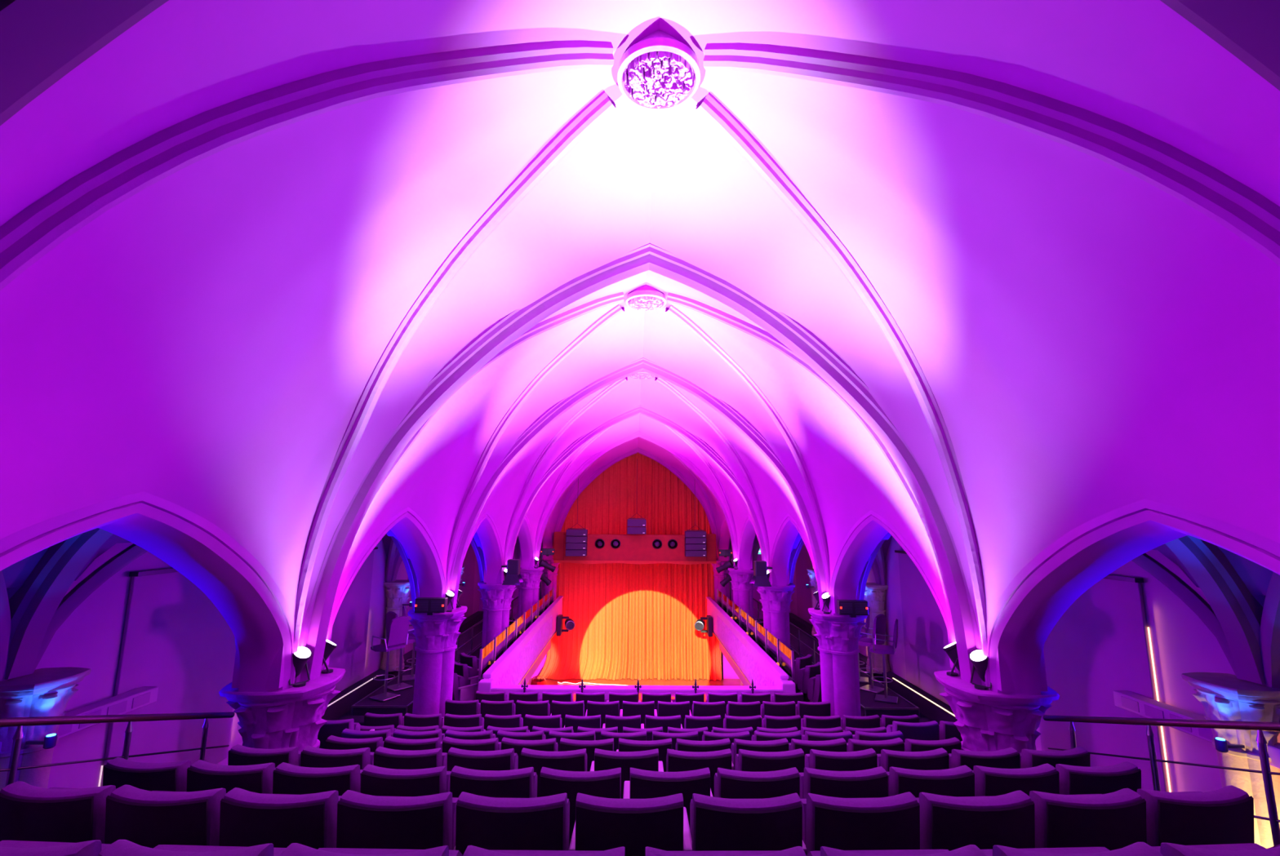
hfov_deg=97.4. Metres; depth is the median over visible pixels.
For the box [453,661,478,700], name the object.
seat
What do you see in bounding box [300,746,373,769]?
seat
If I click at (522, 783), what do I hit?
seat
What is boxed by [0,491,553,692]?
arches
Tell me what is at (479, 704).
cushion
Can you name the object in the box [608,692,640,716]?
seat
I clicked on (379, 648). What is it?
cushion
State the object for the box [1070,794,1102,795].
cushion
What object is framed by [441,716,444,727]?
cushion
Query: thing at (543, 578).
spotlight
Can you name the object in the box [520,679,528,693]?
cross finial
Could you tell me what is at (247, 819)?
seat
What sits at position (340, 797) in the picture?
cushion
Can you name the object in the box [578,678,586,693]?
cross finial
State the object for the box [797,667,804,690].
cushion
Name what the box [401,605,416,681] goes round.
high chair
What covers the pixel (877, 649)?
cushion
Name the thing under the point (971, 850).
seat
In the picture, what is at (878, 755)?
cushion
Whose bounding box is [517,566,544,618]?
stone column
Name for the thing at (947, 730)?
seat
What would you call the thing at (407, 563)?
trim
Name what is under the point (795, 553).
trim
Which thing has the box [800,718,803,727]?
cushion
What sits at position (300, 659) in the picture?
lamp
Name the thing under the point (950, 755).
cushion
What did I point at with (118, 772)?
seat
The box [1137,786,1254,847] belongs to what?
seat
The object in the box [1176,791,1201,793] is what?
cushion
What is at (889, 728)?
cushion
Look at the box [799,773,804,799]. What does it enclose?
cushion
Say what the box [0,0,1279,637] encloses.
ceiling
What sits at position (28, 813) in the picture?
seat
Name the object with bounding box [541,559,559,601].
stone column
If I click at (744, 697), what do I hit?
seat
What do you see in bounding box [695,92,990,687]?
trim
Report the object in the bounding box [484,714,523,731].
seat
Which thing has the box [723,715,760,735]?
seat
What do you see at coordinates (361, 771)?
cushion
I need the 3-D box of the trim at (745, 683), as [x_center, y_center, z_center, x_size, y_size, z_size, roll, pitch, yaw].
[2.789,6.733,15.469,0.380,0.740,10.960,0,-9,-1]
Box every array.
[565,478,587,556]
[626,458,646,534]
[684,492,706,556]
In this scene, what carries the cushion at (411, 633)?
on the high chair at (406, 677)
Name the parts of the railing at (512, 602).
post, post, rail, post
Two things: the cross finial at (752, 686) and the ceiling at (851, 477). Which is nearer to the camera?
the ceiling at (851, 477)
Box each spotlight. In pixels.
[538,560,555,572]
[540,573,551,586]
[715,560,733,573]
[720,573,731,586]
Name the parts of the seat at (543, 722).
backrest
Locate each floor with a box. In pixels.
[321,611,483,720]
[335,620,515,720]
[526,662,744,686]
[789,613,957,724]
[920,713,932,721]
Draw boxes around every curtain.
[537,563,721,681]
[560,452,711,534]
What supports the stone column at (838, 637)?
on the floor
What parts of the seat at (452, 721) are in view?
panel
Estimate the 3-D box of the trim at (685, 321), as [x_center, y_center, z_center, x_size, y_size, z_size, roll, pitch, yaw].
[1.792,0.578,8.605,3.314,4.565,0.171,6,-11,-31]
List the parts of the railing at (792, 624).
post, rail, post, post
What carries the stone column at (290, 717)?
on the floor
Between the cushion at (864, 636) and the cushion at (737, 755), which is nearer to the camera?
the cushion at (737, 755)
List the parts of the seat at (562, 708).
backrest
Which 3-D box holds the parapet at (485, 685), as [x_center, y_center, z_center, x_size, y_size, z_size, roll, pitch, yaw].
[-0.054,5.022,10.082,5.680,0.900,0.260,0,-9,-1]
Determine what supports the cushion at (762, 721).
on the seat at (768, 722)
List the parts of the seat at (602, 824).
backrest, armrest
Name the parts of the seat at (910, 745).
panel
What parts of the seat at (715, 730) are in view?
backrest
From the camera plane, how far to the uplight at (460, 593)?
9.40 m
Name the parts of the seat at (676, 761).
backrest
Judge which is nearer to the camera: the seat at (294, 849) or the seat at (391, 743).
the seat at (294, 849)
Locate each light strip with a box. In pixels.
[327,677,375,706]
[893,678,955,716]
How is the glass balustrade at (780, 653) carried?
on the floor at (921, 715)
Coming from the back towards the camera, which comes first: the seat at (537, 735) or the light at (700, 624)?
the light at (700, 624)
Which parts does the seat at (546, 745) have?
backrest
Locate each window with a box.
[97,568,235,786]
[327,546,377,691]
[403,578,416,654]
[458,543,475,617]
[795,543,813,625]
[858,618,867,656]
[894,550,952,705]
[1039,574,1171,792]
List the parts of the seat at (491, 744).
panel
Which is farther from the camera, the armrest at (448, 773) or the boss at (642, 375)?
the boss at (642, 375)
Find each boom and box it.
[539,555,542,599]
[728,555,731,600]
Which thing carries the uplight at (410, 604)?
attached to the stone column at (397, 592)
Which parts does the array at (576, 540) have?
hanging frame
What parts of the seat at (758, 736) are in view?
panel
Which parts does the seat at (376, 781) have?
panel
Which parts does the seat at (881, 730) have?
backrest, panel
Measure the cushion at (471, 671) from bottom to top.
0.400 m
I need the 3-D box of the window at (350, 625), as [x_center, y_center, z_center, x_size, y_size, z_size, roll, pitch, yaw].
[-5.849,3.814,11.222,0.108,2.730,2.020,0,-9,-1]
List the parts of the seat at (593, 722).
backrest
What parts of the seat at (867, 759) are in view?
panel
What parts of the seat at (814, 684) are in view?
backrest, panel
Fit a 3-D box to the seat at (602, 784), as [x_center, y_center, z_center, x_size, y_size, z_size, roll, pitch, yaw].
[-0.334,2.553,3.541,0.541,0.892,0.571,0,-9,0]
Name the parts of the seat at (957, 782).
panel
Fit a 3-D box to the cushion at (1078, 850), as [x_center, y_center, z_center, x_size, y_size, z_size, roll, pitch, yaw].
[1.349,1.623,1.874,0.470,0.400,0.140,1,-9,-3]
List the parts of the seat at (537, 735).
panel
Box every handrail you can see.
[0,712,235,786]
[1042,715,1279,846]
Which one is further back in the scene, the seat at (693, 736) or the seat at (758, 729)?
the seat at (758, 729)
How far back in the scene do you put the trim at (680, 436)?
17.01 m
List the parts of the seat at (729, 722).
backrest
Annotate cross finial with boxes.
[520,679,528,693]
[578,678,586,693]
[634,679,641,702]
[692,680,698,693]
[749,680,755,693]
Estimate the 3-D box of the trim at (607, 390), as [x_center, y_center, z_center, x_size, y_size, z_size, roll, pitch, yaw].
[-1.778,1.207,12.610,3.400,4.565,0.170,-5,-11,29]
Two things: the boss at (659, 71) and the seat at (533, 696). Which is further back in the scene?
the seat at (533, 696)
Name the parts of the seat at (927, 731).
backrest, panel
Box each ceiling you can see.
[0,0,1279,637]
[1,529,519,599]
[333,270,959,675]
[471,376,813,559]
[525,413,755,545]
[549,437,724,543]
[729,532,1272,608]
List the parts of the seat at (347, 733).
panel, backrest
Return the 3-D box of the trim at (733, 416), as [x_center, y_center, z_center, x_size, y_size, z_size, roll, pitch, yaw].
[-0.006,0.811,9.591,6.662,4.433,0.400,0,-9,-1]
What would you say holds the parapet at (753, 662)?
on the trim at (745, 683)
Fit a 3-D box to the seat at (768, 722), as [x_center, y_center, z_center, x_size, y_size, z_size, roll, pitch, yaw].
[1.992,4.457,7.897,0.541,0.892,0.571,1,-9,-2]
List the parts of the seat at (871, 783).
panel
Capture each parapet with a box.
[477,679,795,702]
[482,595,563,685]
[706,596,788,686]
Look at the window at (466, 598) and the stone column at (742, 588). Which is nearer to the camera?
the stone column at (742, 588)
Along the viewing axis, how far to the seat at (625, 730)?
6.81 m
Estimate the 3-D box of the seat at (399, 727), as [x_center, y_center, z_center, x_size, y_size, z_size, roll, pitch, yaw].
[-2.693,4.116,6.988,0.541,0.892,0.571,0,-9,1]
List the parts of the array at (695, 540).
chain, hanging frame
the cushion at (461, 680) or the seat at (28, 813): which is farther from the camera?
the cushion at (461, 680)
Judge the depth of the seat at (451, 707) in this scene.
8.55 m
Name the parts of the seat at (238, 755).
panel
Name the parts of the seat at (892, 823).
panel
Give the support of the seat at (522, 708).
on the floor
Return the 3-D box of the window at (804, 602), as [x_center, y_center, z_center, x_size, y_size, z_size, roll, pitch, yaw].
[5.648,5.229,19.380,0.108,2.730,2.020,0,-9,-1]
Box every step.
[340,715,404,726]
[880,717,929,723]
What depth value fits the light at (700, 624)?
19.23 m
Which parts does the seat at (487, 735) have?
panel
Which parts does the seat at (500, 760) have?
panel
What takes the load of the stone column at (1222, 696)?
on the floor
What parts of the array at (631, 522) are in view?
chain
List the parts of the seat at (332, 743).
panel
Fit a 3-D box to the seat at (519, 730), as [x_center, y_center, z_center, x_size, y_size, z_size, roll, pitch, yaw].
[-1.593,4.123,6.980,0.541,0.892,0.571,0,-9,0]
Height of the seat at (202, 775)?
0.892 m
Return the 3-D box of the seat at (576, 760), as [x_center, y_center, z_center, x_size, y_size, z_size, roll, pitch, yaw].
[-0.631,2.927,4.402,0.541,0.892,0.571,0,-9,1]
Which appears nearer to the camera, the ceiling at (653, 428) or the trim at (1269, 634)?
the trim at (1269, 634)
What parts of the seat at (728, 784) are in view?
panel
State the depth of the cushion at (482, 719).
7.88 m
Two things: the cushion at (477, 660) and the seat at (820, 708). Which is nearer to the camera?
the seat at (820, 708)
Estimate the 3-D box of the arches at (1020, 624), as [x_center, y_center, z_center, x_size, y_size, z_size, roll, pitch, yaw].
[3.279,2.021,9.430,0.440,2.040,24.456,0,-9,-1]
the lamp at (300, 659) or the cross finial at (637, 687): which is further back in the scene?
the cross finial at (637, 687)
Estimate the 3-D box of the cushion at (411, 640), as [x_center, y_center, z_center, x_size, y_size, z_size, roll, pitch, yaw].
[-4.915,4.397,11.651,0.480,0.090,0.450,-7,-12,39]
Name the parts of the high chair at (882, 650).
armrest, armrest, backrest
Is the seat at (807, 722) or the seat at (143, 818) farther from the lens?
the seat at (807, 722)
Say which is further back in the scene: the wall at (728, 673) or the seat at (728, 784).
the wall at (728, 673)
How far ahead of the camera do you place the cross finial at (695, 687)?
9.97 m
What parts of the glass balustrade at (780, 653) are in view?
post, glass panel, glass panel, post, glass panel, post, glass panel, post, glass panel, post, glass panel, post, glass panel, post, glass panel, post, glass panel, post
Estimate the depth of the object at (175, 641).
7.00 m
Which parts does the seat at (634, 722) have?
backrest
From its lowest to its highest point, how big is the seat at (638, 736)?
0.892 m
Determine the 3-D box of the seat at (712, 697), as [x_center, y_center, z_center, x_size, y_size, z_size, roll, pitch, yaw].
[1.424,4.966,9.650,0.541,0.892,0.571,1,-9,-1]
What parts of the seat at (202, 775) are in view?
panel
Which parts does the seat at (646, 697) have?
backrest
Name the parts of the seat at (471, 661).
panel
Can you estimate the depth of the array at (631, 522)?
20.03 m
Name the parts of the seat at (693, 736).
backrest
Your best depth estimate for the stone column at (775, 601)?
12.94 m
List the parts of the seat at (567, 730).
backrest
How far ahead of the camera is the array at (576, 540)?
19.93 m
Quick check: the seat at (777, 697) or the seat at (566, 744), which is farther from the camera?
the seat at (777, 697)
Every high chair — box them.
[368,616,409,702]
[386,611,416,692]
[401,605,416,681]
[857,608,869,683]
[857,614,886,693]
[869,618,897,704]
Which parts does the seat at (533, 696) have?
backrest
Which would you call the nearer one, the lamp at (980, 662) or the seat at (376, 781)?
the seat at (376, 781)
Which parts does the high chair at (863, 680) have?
backrest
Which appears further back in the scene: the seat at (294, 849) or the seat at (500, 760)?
the seat at (500, 760)
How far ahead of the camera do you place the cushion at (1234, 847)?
1.92 m
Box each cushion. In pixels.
[0,840,109,850]
[48,787,79,789]
[151,791,226,794]
[153,844,286,855]
[266,794,341,801]
[298,751,301,766]
[318,848,462,855]
[354,723,360,730]
[360,769,363,793]
[370,643,405,652]
[370,752,373,765]
[385,796,457,850]
[404,635,416,644]
[408,630,415,637]
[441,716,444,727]
[441,733,444,742]
[442,752,447,771]
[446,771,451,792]
[457,675,465,693]
[467,666,475,684]
[476,658,479,671]
[478,702,480,714]
[481,717,484,729]
[491,850,600,855]
[513,703,515,715]
[514,753,518,769]
[533,772,537,798]
[668,851,777,855]
[714,773,717,797]
[730,742,733,764]
[735,754,738,770]
[760,704,762,717]
[761,718,764,728]
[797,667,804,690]
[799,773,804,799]
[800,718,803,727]
[804,754,809,768]
[806,849,948,855]
[807,676,815,701]
[857,637,884,646]
[858,633,866,639]
[869,644,894,654]
[876,754,880,767]
[886,724,892,733]
[886,772,888,796]
[915,796,989,803]
[948,754,951,768]
[980,847,1110,855]
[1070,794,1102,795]
[1152,844,1266,853]
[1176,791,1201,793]
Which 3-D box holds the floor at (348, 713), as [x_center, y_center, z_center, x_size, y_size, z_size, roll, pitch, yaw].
[-4.512,6.326,15.342,2.910,0.160,11.180,0,-9,-1]
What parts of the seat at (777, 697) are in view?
panel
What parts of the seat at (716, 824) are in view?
panel, armrest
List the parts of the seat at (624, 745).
backrest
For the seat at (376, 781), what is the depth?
3.36 m
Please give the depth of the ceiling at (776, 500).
12.75 m
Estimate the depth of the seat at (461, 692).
10.45 m
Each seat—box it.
[0,781,115,844]
[0,840,109,855]
[97,840,286,855]
[102,757,191,792]
[104,785,226,848]
[186,760,275,794]
[219,787,341,849]
[227,744,301,768]
[272,762,363,795]
[280,843,462,855]
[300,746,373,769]
[317,719,374,749]
[325,735,383,752]
[336,790,457,850]
[341,728,393,741]
[360,724,395,733]
[360,764,451,796]
[364,712,404,728]
[373,746,447,771]
[383,736,442,751]
[392,728,444,742]
[395,724,441,731]
[404,713,444,728]
[441,725,485,733]
[442,737,501,753]
[444,699,480,715]
[444,713,484,729]
[444,729,496,740]
[447,747,518,771]
[449,766,537,798]
[452,673,478,701]
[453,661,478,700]
[455,791,575,855]
[459,653,479,676]
[462,845,625,855]
[475,691,507,703]
[480,700,515,718]
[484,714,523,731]
[486,726,529,737]
[497,730,546,742]
[501,737,558,769]
[508,691,540,715]
[515,700,551,727]
[520,748,594,797]
[524,714,564,732]
[532,726,573,739]
[539,767,630,847]
[542,692,575,715]
[548,730,595,751]
[551,700,586,728]
[560,737,618,772]
[564,715,604,733]
[575,692,608,716]
[575,793,692,855]
[577,726,617,740]
[586,701,622,728]
[594,748,663,799]
[600,731,646,751]
[604,715,644,733]
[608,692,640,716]
[618,738,673,772]
[622,701,657,728]
[622,727,662,741]
[629,768,712,826]
[642,692,672,716]
[644,715,682,733]
[644,846,805,855]
[652,731,697,750]
[657,701,691,728]
[666,749,731,797]
[667,727,707,741]
[675,692,704,715]
[675,738,733,770]
[684,715,720,732]
[689,793,807,855]
[692,701,725,728]
[702,731,750,751]
[706,693,737,715]
[711,727,753,741]
[714,767,799,799]
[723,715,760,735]
[726,701,762,728]
[730,738,788,770]
[735,748,804,773]
[739,693,770,715]
[751,731,801,743]
[755,727,798,733]
[760,701,795,718]
[761,715,800,730]
[771,692,803,704]
[788,737,846,755]
[794,654,812,693]
[795,701,830,719]
[797,662,820,702]
[798,727,843,735]
[799,766,888,799]
[800,715,840,728]
[800,792,919,853]
[801,731,853,742]
[804,748,877,771]
[806,844,986,855]
[807,675,822,702]
[840,715,879,730]
[843,726,886,734]
[846,737,904,754]
[852,730,903,742]
[876,748,949,772]
[880,715,919,728]
[886,720,938,742]
[886,765,974,798]
[904,737,961,754]
[915,791,1035,851]
[938,720,962,742]
[948,747,1020,770]
[972,764,1059,796]
[980,842,1163,855]
[1019,746,1090,768]
[1029,788,1146,851]
[1055,761,1141,795]
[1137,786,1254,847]
[1152,843,1279,855]
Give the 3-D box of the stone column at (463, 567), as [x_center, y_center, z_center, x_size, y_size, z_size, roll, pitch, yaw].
[-5.745,5.241,17.125,0.676,1.960,0.676,0,-9,-1]
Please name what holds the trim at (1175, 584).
attached to the wall at (1181, 643)
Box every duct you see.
[0,686,158,759]
[1113,690,1279,769]
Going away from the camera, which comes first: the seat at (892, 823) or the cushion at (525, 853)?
the cushion at (525, 853)
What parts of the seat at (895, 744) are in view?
panel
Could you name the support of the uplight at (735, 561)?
on the stone column at (742, 588)
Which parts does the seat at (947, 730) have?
backrest, panel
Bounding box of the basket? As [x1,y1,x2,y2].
[530,675,546,685]
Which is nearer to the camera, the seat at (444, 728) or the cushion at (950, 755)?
the cushion at (950, 755)
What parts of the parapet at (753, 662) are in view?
moulding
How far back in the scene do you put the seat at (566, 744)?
5.07 m
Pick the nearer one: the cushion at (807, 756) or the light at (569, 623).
the cushion at (807, 756)
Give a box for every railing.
[454,596,518,662]
[752,598,819,664]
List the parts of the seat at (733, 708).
backrest, panel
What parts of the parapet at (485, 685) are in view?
corner post, panel, corner post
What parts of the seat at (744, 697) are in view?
backrest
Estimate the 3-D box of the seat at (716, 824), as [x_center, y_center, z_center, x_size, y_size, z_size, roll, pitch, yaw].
[0.508,2.160,2.691,0.541,0.892,0.571,1,-9,-1]
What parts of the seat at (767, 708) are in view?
panel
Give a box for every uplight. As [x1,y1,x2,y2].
[25,733,57,749]
[288,646,311,688]
[321,640,337,674]
[402,602,412,607]
[445,591,454,612]
[456,590,462,608]
[502,568,506,582]
[533,557,538,568]
[733,558,737,569]
[812,591,820,609]
[821,592,831,614]
[942,642,959,676]
[968,649,991,690]
[1213,737,1244,753]
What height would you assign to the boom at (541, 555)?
2.560 m
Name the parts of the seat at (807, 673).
backrest, panel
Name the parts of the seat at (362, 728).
panel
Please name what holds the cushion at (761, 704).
on the seat at (767, 708)
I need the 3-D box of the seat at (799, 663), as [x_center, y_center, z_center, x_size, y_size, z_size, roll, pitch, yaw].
[3.366,5.301,11.987,0.541,0.892,0.571,9,-13,-43]
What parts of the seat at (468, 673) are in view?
panel, backrest, armrest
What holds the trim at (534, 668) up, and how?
attached to the floor at (348, 713)
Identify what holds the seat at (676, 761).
on the floor
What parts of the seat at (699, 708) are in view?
backrest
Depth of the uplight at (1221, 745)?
5.05 m
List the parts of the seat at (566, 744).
backrest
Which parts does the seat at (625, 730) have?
backrest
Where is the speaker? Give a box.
[501,559,523,585]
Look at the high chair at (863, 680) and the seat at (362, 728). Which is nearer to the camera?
the seat at (362, 728)
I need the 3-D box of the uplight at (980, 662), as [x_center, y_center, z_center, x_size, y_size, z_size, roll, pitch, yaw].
[3.112,2.177,5.088,0.263,0.327,0.191,5,-10,-27]
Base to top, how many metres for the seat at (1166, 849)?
0.892 m
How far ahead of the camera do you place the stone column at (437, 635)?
8.84 m
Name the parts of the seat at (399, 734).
panel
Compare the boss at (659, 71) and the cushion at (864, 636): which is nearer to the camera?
the boss at (659, 71)
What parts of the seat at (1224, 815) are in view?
panel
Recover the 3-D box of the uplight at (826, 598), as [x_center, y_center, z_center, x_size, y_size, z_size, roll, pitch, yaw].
[3.067,2.834,9.110,0.263,0.327,0.191,5,-10,-27]
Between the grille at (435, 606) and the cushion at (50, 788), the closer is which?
the cushion at (50, 788)
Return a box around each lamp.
[42,734,57,749]
[292,646,311,677]
[457,590,462,599]
[812,591,819,604]
[821,592,830,609]
[968,649,988,682]
[1213,737,1228,753]
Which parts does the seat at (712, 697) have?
backrest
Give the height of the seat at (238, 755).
0.892 m
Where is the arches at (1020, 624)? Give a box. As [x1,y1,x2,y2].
[717,498,1279,695]
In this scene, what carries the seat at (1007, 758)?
on the floor
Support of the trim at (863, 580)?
attached to the arches at (1020, 624)
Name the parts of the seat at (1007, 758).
panel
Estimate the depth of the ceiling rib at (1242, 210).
2.68 m
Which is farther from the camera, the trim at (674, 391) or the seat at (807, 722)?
the trim at (674, 391)
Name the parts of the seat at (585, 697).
backrest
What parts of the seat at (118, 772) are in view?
panel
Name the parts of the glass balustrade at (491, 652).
post, glass panel, post, glass panel, post, glass panel, post, glass panel, post, glass panel, post, glass panel, post, glass panel, post, glass panel, glass panel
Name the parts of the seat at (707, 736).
backrest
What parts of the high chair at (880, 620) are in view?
armrest, backrest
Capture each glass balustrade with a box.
[478,587,554,682]
[716,588,795,683]
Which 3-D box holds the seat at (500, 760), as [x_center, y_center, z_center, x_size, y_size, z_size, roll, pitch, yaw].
[-1.183,2.923,4.400,0.541,0.892,0.571,0,-9,2]
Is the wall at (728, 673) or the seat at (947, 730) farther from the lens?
the wall at (728, 673)
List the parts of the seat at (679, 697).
backrest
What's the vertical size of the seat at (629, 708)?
0.892 m
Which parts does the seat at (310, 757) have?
panel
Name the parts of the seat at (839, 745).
panel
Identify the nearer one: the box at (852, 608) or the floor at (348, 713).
the box at (852, 608)
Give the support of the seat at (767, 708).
on the floor
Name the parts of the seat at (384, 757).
panel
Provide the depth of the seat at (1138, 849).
1.75 m
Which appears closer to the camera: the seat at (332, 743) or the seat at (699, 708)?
the seat at (332, 743)
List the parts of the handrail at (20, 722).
post, rod, rail, post, post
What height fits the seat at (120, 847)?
0.892 m
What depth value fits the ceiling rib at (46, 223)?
2.55 m
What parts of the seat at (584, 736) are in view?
backrest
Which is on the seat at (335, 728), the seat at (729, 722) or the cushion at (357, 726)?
the cushion at (357, 726)
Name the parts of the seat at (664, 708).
backrest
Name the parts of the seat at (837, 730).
panel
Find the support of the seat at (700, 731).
on the floor
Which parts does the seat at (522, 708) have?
backrest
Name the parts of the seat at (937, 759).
panel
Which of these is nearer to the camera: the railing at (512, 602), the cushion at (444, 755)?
the cushion at (444, 755)
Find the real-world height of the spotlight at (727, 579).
0.501 m
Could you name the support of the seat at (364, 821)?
on the floor
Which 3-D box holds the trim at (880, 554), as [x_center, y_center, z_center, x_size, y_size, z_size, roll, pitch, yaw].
[5.198,2.664,12.417,0.120,1.800,2.300,-5,-11,29]
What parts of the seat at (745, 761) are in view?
panel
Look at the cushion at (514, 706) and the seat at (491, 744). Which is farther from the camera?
the cushion at (514, 706)
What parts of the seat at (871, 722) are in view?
panel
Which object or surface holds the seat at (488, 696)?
on the floor
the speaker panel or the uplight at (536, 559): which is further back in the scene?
the speaker panel
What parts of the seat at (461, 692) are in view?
backrest, armrest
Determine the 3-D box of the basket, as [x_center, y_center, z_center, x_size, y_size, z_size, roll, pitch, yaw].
[-3.476,8.727,19.207,0.536,0.483,0.536,0,-9,-1]
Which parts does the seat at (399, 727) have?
panel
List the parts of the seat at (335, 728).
panel, backrest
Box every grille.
[415,600,428,611]
[430,600,443,611]
[840,603,853,613]
[854,603,867,613]
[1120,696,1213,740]
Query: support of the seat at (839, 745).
on the floor
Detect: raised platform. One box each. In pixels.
[351,617,515,715]
[755,618,919,717]
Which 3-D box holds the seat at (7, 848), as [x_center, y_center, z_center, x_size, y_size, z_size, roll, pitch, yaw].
[-1.907,1.751,1.845,0.541,0.892,0.571,0,-9,3]
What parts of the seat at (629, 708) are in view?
backrest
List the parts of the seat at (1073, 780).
panel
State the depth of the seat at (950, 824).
2.53 m
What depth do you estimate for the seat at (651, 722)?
7.67 m
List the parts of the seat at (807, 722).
panel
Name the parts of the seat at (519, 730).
panel, backrest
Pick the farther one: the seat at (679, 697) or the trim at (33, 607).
the seat at (679, 697)
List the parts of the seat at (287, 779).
panel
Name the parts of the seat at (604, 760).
backrest, armrest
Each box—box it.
[413,597,448,615]
[540,548,554,556]
[718,549,732,557]
[836,600,868,617]
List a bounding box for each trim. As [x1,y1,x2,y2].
[0,0,1279,125]
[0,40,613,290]
[0,570,11,682]
[4,528,236,679]
[25,543,147,675]
[289,90,616,684]
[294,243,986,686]
[320,292,624,671]
[384,537,484,582]
[385,539,395,582]
[390,536,417,609]
[444,304,624,597]
[447,357,829,612]
[503,377,627,580]
[505,404,768,570]
[514,541,519,559]
[519,640,551,685]
[534,424,614,559]
[534,431,737,568]
[553,454,604,542]
[557,447,717,559]
[654,377,769,582]
[661,422,737,568]
[665,305,831,612]
[666,292,959,674]
[668,452,717,549]
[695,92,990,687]
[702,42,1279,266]
[711,598,794,682]
[719,642,750,686]
[729,541,733,559]
[751,542,759,568]
[788,538,887,584]
[858,539,884,599]
[876,546,886,585]
[1131,553,1244,680]
[1164,535,1266,685]
[1259,572,1279,688]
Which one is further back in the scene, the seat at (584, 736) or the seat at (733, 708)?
the seat at (733, 708)
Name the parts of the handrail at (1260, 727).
post, post, rail, rod, rod, post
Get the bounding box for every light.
[556,614,574,636]
[557,682,624,685]
[694,615,712,637]
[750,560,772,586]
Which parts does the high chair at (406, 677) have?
backrest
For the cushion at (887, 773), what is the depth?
3.57 m
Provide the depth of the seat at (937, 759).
4.25 m
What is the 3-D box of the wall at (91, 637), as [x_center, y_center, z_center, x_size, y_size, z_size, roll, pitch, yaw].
[-5.968,4.549,9.307,0.150,7.500,25.232,0,-9,-1]
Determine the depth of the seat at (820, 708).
8.61 m
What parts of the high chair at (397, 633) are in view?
armrest, backrest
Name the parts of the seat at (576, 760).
backrest, armrest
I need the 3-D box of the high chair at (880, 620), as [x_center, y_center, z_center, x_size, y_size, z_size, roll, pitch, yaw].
[4.807,4.636,11.694,0.568,1.530,0.559,8,-12,-40]
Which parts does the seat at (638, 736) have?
backrest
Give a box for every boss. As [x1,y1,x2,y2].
[617,30,700,109]
[625,284,666,311]
[629,370,655,379]
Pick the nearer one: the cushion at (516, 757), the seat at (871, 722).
the cushion at (516, 757)
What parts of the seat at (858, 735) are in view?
panel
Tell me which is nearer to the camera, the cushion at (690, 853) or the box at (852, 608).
the cushion at (690, 853)
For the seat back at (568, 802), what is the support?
on the seat at (490, 824)
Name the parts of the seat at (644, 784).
backrest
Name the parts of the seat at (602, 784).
backrest, armrest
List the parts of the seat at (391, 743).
panel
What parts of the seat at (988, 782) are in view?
panel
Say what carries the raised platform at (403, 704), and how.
on the floor
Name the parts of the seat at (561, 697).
backrest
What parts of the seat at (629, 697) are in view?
backrest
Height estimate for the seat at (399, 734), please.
0.892 m
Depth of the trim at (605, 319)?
8.83 m
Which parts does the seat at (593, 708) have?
backrest, armrest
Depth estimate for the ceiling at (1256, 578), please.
5.21 m
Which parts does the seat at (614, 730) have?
backrest, panel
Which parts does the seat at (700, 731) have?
backrest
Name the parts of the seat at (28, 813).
panel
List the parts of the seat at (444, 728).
panel, backrest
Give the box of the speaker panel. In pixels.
[553,532,716,564]
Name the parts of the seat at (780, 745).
panel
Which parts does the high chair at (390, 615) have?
backrest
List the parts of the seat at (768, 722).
panel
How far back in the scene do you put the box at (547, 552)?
18.74 m
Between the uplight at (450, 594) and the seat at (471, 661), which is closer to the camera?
the uplight at (450, 594)
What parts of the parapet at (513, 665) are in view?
moulding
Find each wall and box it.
[35,538,479,788]
[479,453,791,679]
[790,537,1279,792]
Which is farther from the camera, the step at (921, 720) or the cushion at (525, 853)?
the step at (921, 720)
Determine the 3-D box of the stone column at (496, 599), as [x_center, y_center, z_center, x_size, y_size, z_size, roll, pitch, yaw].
[-3.350,4.718,13.046,0.922,2.210,0.922,0,-9,-1]
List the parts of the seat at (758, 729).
panel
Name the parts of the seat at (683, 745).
backrest, panel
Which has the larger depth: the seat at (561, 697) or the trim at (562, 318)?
the seat at (561, 697)
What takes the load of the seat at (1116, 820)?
on the floor
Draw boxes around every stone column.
[0,667,91,791]
[218,667,345,751]
[380,580,410,672]
[407,606,467,716]
[456,566,464,631]
[477,582,516,648]
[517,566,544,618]
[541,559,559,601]
[711,560,731,602]
[727,568,753,618]
[756,583,795,648]
[806,568,819,636]
[808,608,867,718]
[863,582,889,674]
[933,670,1059,753]
[1181,672,1279,848]
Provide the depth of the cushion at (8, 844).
1.89 m
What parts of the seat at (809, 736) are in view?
panel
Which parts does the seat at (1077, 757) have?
panel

